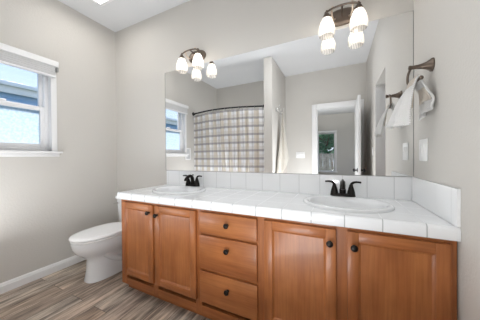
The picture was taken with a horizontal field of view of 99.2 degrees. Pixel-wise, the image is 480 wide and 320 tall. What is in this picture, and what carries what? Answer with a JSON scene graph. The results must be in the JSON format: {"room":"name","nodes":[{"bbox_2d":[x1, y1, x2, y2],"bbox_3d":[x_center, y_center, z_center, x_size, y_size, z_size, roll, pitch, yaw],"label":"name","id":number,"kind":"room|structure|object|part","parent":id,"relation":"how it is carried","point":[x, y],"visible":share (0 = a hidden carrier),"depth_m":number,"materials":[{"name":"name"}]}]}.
{"room":"bathroom","nodes":[
{"label":"bathroom","id":0,"kind":"room"},
{"bbox_2d":[0,0,117,282],"bbox_3d":[-2.178,-0.236,1.561,0.150,2.740,2.433,0,1,26],"label":"wall","id":1,"kind":"structure","parent":0,"point":[45,201],"depth_m":2.12,"materials":[{"name":"grey paint"}]},
{"bbox_2d":[0,57,62,156],"bbox_3d":[-2.055,-0.498,1.761,0.200,0.960,0.780,0,1,26],"label":"window","id":2,"kind":"structure","parent":1,"relation":"in","point":[26,130],"depth_m":1.94,"materials":[{"name":"white paint"}]},
{"bbox_3d":[-2.070,-0.306,1.768,0.006,0.321,0.511,0,1,26],"label":"pane","id":3,"kind":"part","parent":2,"relation":"part of","materials":[{"name":"clear glass"}]},
{"bbox_3d":[-2.070,-0.306,1.768,0.035,0.405,0.595,0,1,26],"label":"sash","id":4,"kind":"part","parent":2,"relation":"part of","materials":[{"name":"white plastic"}]},
{"bbox_3d":[-2.090,-0.504,1.775,0.085,0.862,0.629,0,1,26],"label":"frame","id":5,"kind":"part","parent":2,"relation":"part of","materials":[{"name":"white plastic"}]},
{"bbox_2d":[0,43,58,77],"bbox_3d":[-1.979,-0.880,1.717,0.052,0.158,0.725,0,1,26],"label":"window shade","id":6,"kind":"object","parent":2,"relation":"attached to","point":[9,55],"visible":1,"depth_m":1.83,"materials":[{"name":"white fabric"}]},
{"bbox_3d":[-1.983,-0.810,1.716,0.040,0.018,0.687,0,1,26],"label":"rail","id":7,"kind":"part","parent":6,"relation":"part of","materials":[{"name":"white plastic"}]},
{"bbox_3d":[-2.051,-0.062,1.764,0.200,0.022,0.780,0,1,26],"label":"sill","id":8,"kind":"part","parent":2,"relation":"part of","materials":[{"name":"white paint"}]},
{"bbox_3d":[-2.109,-0.698,1.782,0.035,0.440,0.595,0,1,26],"label":"sash","id":9,"kind":"part","parent":2,"relation":"part of","materials":[{"name":"white plastic"}]},
{"bbox_3d":[-2.072,-0.526,1.766,0.160,0.905,0.725,0,1,26],"label":"casing","id":10,"kind":"part","parent":2,"relation":"part of","materials":[{"name":"white paint"}]},
{"bbox_2d":[0,255,85,293],"bbox_3d":[-2.093,1.090,1.536,0.014,0.087,2.433,0,1,26],"label":"baseboard","id":11,"kind":"structure","parent":1,"relation":"attached to","point":[6,286],"depth_m":1.92,"materials":[{"name":"white paint"}]},
{"bbox_2d":[0,260,210,319],"bbox_3d":[-0.050,1.151,0.488,4.603,0.050,2.553,0,1,26],"label":"floor","id":12,"kind":"structure","parent":0,"point":[63,294],"depth_m":1.61,"materials":[{"name":"brown wood"}]},
{"bbox_2d":[69,196,121,283],"bbox_3d":[-1.296,0.770,2.086,0.434,0.706,0.732,0,1,26],"label":"toilet","id":13,"kind":"object","parent":12,"relation":"on","point":[100,245],"visible":0.51,"depth_m":1.89,"materials":[{"name":"white ceramic"}]},
{"bbox_3d":[-1.343,0.700,1.989,0.376,0.028,0.518,0,1,26],"label":"lid","id":14,"kind":"part","parent":13,"relation":"part of","materials":[{"name":"white plastic"}]},
{"bbox_3d":[-1.343,0.726,1.988,0.366,0.016,0.501,0,1,26],"label":"seat","id":15,"kind":"part","parent":13,"relation":"part of","materials":[{"name":"white plastic"}]},
{"bbox_3d":[-1.301,0.929,2.073,0.366,0.388,0.685,0,1,26],"label":"bowl","id":16,"kind":"part","parent":13,"relation":"part of","materials":[{"name":"white ceramic"}]},
{"bbox_3d":[-1.183,0.599,2.322,0.414,0.302,0.193,0,1,26],"label":"tank","id":17,"kind":"part","parent":13,"relation":"part of","materials":[{"name":"white ceramic"}]},
{"bbox_2d":[121,199,456,319],"bbox_3d":[0.045,0.726,1.519,2.115,0.782,0.595,0,1,26],"label":"vanity cabinet","id":18,"kind":"object","parent":12,"relation":"on","point":[213,265],"visible":0.98,"depth_m":1.15,"materials":[{"name":"brown wood"}]},
{"bbox_3d":[-0.831,0.381,1.653,0.263,0.049,0.017,0,1,26],"label":"door rail","id":19,"kind":"part","parent":18,"relation":"part of","materials":[{"name":"brown wood"}]},
{"bbox_3d":[-0.828,0.660,1.656,0.265,0.513,0.015,0,1,26],"label":"door panel","id":20,"kind":"part","parent":18,"relation":"part of","materials":[{"name":"brown wood"}]},
{"bbox_3d":[-0.826,0.940,1.657,0.263,0.049,0.017,0,1,26],"label":"door rail","id":21,"kind":"part","parent":18,"relation":"part of","materials":[{"name":"brown wood"}]},
{"bbox_3d":[-0.028,1.095,1.353,2.104,0.046,0.018,0,1,26],"label":"toe molding","id":22,"kind":"part","parent":18,"relation":"part of","materials":[{"name":"brown wood"}]},
{"bbox_3d":[-0.475,0.380,1.482,0.291,0.049,0.017,0,1,26],"label":"door rail","id":23,"kind":"part","parent":18,"relation":"part of","materials":[{"name":"brown wood"}]},
{"bbox_3d":[-0.473,0.659,1.485,0.293,0.513,0.015,0,1,26],"label":"door panel","id":24,"kind":"part","parent":18,"relation":"part of","materials":[{"name":"brown wood"}]},
{"bbox_3d":[-0.471,0.938,1.486,0.291,0.049,0.017,0,1,26],"label":"door rail","id":25,"kind":"part","parent":18,"relation":"part of","materials":[{"name":"brown wood"}]},
{"bbox_3d":[-0.043,1.026,1.302,2.008,0.054,0.018,0,1,26],"label":"frame rail","id":26,"kind":"part","parent":18,"relation":"part of","materials":[{"name":"brown wood"}]},
{"bbox_3d":[0.063,1.034,1.554,2.078,0.013,0.524,0,1,26],"label":"panel","id":27,"kind":"part","parent":18,"relation":"part of","materials":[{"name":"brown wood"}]},
{"bbox_3d":[-0.085,0.422,1.294,0.413,0.138,0.018,0,1,26],"label":"drawer","id":28,"kind":"part","parent":18,"relation":"part of","materials":[{"name":"brown wood"}]},
{"bbox_3d":[-0.078,0.514,1.313,0.396,0.040,0.018,0,1,26],"label":"frame rail","id":29,"kind":"part","parent":18,"relation":"part of","materials":[{"name":"brown wood"}]},
{"bbox_3d":[-0.076,0.754,1.315,0.396,0.040,0.018,0,1,26],"label":"frame rail","id":30,"kind":"part","parent":18,"relation":"part of","materials":[{"name":"brown wood"}]},
{"bbox_3d":[-0.081,0.855,1.298,0.413,0.212,0.018,0,1,26],"label":"drawer","id":31,"kind":"part","parent":18,"relation":"part of","materials":[{"name":"brown wood"}]},
{"bbox_3d":[-0.083,0.618,1.296,0.413,0.223,0.018,0,1,26],"label":"drawer","id":32,"kind":"part","parent":18,"relation":"part of","materials":[{"name":"brown wood"}]},
{"bbox_3d":[-0.048,0.360,1.297,2.008,0.047,0.018,0,1,26],"label":"frame rail","id":33,"kind":"part","parent":18,"relation":"part of","materials":[{"name":"brown wood"}]},
{"bbox_2d":[117,170,460,241],"bbox_3d":[0.040,0.227,1.533,2.137,0.211,0.570,0,1,26],"label":"countertop","id":34,"kind":"structure","parent":18,"relation":"on","point":[423,208],"depth_m":1.33,"materials":[{"name":"tile"}]},
{"bbox_2d":[152,185,205,194],"bbox_3d":[-0.540,0.339,1.816,0.489,0.154,0.415,0,1,26],"label":"sink","id":35,"kind":"object","parent":34,"relation":"in","point":[180,189],"visible":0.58,"depth_m":1.90,"materials":[{"name":"white ceramic"}]},
{"bbox_2d":[183,174,201,186],"bbox_3d":[-0.462,0.203,1.979,0.167,0.114,0.167,-1,0,-19],"label":"bathroom faucet","id":36,"kind":"object","parent":35,"relation":"on","point":[193,182],"visible":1,"depth_m":1.95,"materials":[{"name":"black metal"}]},
{"bbox_3d":[-0.480,0.198,1.941,0.042,0.102,0.141,0,1,26],"label":"spout","id":37,"kind":"part","parent":36,"relation":"part of","materials":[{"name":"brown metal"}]},
{"bbox_2d":[303,195,394,212],"bbox_3d":[0.641,0.334,1.248,0.489,0.154,0.415,0,1,26],"label":"sink","id":38,"kind":"object","parent":34,"relation":"in","point":[328,202],"visible":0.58,"depth_m":1.29,"materials":[{"name":"white ceramic"}]},
{"bbox_2d":[325,179,360,196],"bbox_3d":[0.711,0.198,1.415,0.167,0.114,0.167,-1,0,-19],"label":"bathroom faucet","id":39,"kind":"object","parent":38,"relation":"on","point":[334,191],"visible":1,"depth_m":1.39,"materials":[{"name":"black metal"}]},
{"bbox_3d":[0.665,0.207,1.441,0.052,0.072,0.052,0,1,26],"label":"handle","id":40,"kind":"part","parent":39,"relation":"part of","materials":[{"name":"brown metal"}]},
{"bbox_3d":[0.692,0.193,1.377,0.042,0.102,0.141,0,1,26],"label":"spout","id":41,"kind":"part","parent":39,"relation":"part of","materials":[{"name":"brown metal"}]},
{"bbox_3d":[0.712,0.247,1.418,0.158,0.017,0.054,0,1,26],"label":"plate","id":42,"kind":"part","parent":39,"relation":"part of","materials":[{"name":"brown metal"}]},
{"bbox_3d":[0.759,0.207,1.396,0.052,0.072,0.052,0,1,26],"label":"handle","id":43,"kind":"part","parent":39,"relation":"part of","materials":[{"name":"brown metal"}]},
{"bbox_3d":[0.310,0.376,1.104,0.281,0.049,0.017,0,1,26],"label":"door rail","id":44,"kind":"part","parent":18,"relation":"part of","materials":[{"name":"brown wood"}]},
{"bbox_3d":[0.313,0.655,1.107,0.283,0.513,0.015,0,1,26],"label":"door panel","id":45,"kind":"part","parent":18,"relation":"part of","materials":[{"name":"brown wood"}]},
{"bbox_3d":[0.444,0.419,1.012,0.033,0.033,0.033,0,1,26],"label":"knob","id":46,"kind":"part","parent":18,"relation":"part of","materials":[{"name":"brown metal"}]},
{"bbox_3d":[0.540,0.420,0.966,0.033,0.033,0.033,0,1,26],"label":"knob","id":47,"kind":"part","parent":18,"relation":"part of","materials":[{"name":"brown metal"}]},
{"bbox_3d":[0.694,0.375,0.919,0.281,0.049,0.017,0,1,26],"label":"door rail","id":48,"kind":"part","parent":18,"relation":"part of","materials":[{"name":"brown wood"}]},
{"bbox_3d":[0.697,0.654,0.923,0.283,0.513,0.015,0,1,26],"label":"door panel","id":49,"kind":"part","parent":18,"relation":"part of","materials":[{"name":"brown wood"}]},
{"bbox_2d":[58,0,189,31],"bbox_3d":[-1.026,-1.630,-1.516,4.903,0.080,7.250,0,1,26],"label":"ceiling","id":50,"kind":"structure","parent":0,"point":[117,15],"depth_m":2.22,"materials":[{"name":"white paint"}]},
{"bbox_2d":[92,0,113,6],"bbox_3d":[-1.370,-1.604,1.918,0.340,0.021,0.340,0,1,26],"label":"recessed light","id":51,"kind":"object","parent":50,"relation":"in","point":[101,3],"visible":1,"depth_m":2.08,"materials":[{"name":"white paint"}]},
{"bbox_2d":[115,0,412,221],"bbox_3d":[-0.217,-0.256,2.034,3.273,2.740,0.120,0,1,26],"label":"wall","id":52,"kind":"structure","parent":0,"point":[150,48],"depth_m":2.20,"materials":[{"name":"grey paint"}]},
{"bbox_2d":[176,47,205,73],"bbox_3d":[-0.466,-0.970,1.981,0.304,0.237,0.174,0,1,26],"label":"vanity light","id":53,"kind":"object","parent":52,"relation":"attached to","point":[196,58],"visible":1,"depth_m":1.96,"materials":[{"name":"white glass"}]},
{"bbox_3d":[-0.567,-0.913,1.995,0.110,0.126,0.110,0,1,26],"label":"lamp shade","id":54,"kind":"part","parent":53,"relation":"part of","materials":[{"name":"white glass"}]},
{"bbox_3d":[-0.392,-0.914,1.911,0.110,0.126,0.110,0,1,26],"label":"lamp shade","id":55,"kind":"part","parent":53,"relation":"part of","materials":[{"name":"white glass"}]},
{"bbox_2d":[165,10,413,176],"bbox_3d":[0.150,-0.414,1.784,2.153,1.071,0.008,0,1,26],"label":"wall mirror","id":56,"kind":"object","parent":52,"relation":"attached to","point":[308,105],"visible":0.89,"depth_m":1.62,"materials":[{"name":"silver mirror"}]},
{"bbox_2d":[167,170,411,200],"bbox_3d":[0.155,0.197,1.787,2.126,0.152,0.011,0,1,26],"label":"backsplash","id":57,"kind":"structure","parent":52,"relation":"attached to","point":[383,187],"depth_m":1.62,"materials":[{"name":"tile"}]},
{"bbox_2d":[318,0,367,40],"bbox_3d":[0.707,-0.975,1.417,0.304,0.237,0.174,0,1,26],"label":"vanity light","id":58,"kind":"object","parent":52,"relation":"attached to","point":[355,16],"visible":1,"depth_m":1.40,"materials":[{"name":"white glass"}]},
{"bbox_3d":[0.607,-0.919,1.431,0.110,0.126,0.110,0,1,26],"label":"lamp shade","id":59,"kind":"part","parent":58,"relation":"part of","materials":[{"name":"white glass"}]},
{"bbox_3d":[0.781,-0.919,1.347,0.110,0.126,0.110,0,1,26],"label":"lamp shade","id":60,"kind":"part","parent":58,"relation":"part of","materials":[{"name":"white glass"}]},
{"bbox_2d":[413,0,479,319],"bbox_3d":[0.650,-0.248,0.201,0.120,2.740,2.433,0,1,26],"label":"wall","id":61,"kind":"structure","parent":0,"point":[447,31],"depth_m":0.84,"materials":[{"name":"grey paint"}]},
{"bbox_2d":[386,75,434,128],"bbox_3d":[0.916,-0.304,1.117,0.185,0.262,0.228,0,1,26],"label":"hand towel","id":62,"kind":"object","parent":61,"relation":"attached to","point":[401,114],"visible":0.98,"depth_m":1.07,"materials":[{"name":"white fabric"}]},
{"bbox_2d":[406,57,434,84],"bbox_3d":[0.952,-0.461,1.086,0.100,0.120,0.156,0,1,26],"label":"towel holder","id":63,"kind":"object","parent":61,"relation":"attached to","point":[429,65],"visible":0.84,"depth_m":1.06,"materials":[{"name":"brown metal"}]},
{"bbox_3d":[0.948,-0.487,1.077,0.100,0.068,0.068,0,1,26],"label":"wall post","id":64,"kind":"part","parent":63,"relation":"part of","materials":[{"name":"brown metal"}]},
{"bbox_2d":[419,138,427,160],"bbox_3d":[1.043,-0.051,1.167,0.010,0.125,0.121,0,1,26],"label":"light switch","id":65,"kind":"object","parent":61,"relation":"attached to","point":[423,143],"visible":1,"depth_m":1.15,"materials":[{"name":"white plastic"}]},
{"label":"outside","id":66,"kind":"structure","parent":0,"visible":0},
{"bbox_3d":[-2.762,1.532,-6.774,50.000,0.050,42.000,0,1,26],"label":"ground","id":67,"kind":"structure","parent":66,"visible":0},
{"bbox_2d":[0,79,37,105],"bbox_3d":[-7.457,-0.413,6.556,5.400,3.700,14.600,0,1,26],"label":"neighbor house","id":68,"kind":"structure","parent":67,"relation":"on","point":[10,91],"depth_m":4.95,"materials":[{"name":"blue"}]}
]}

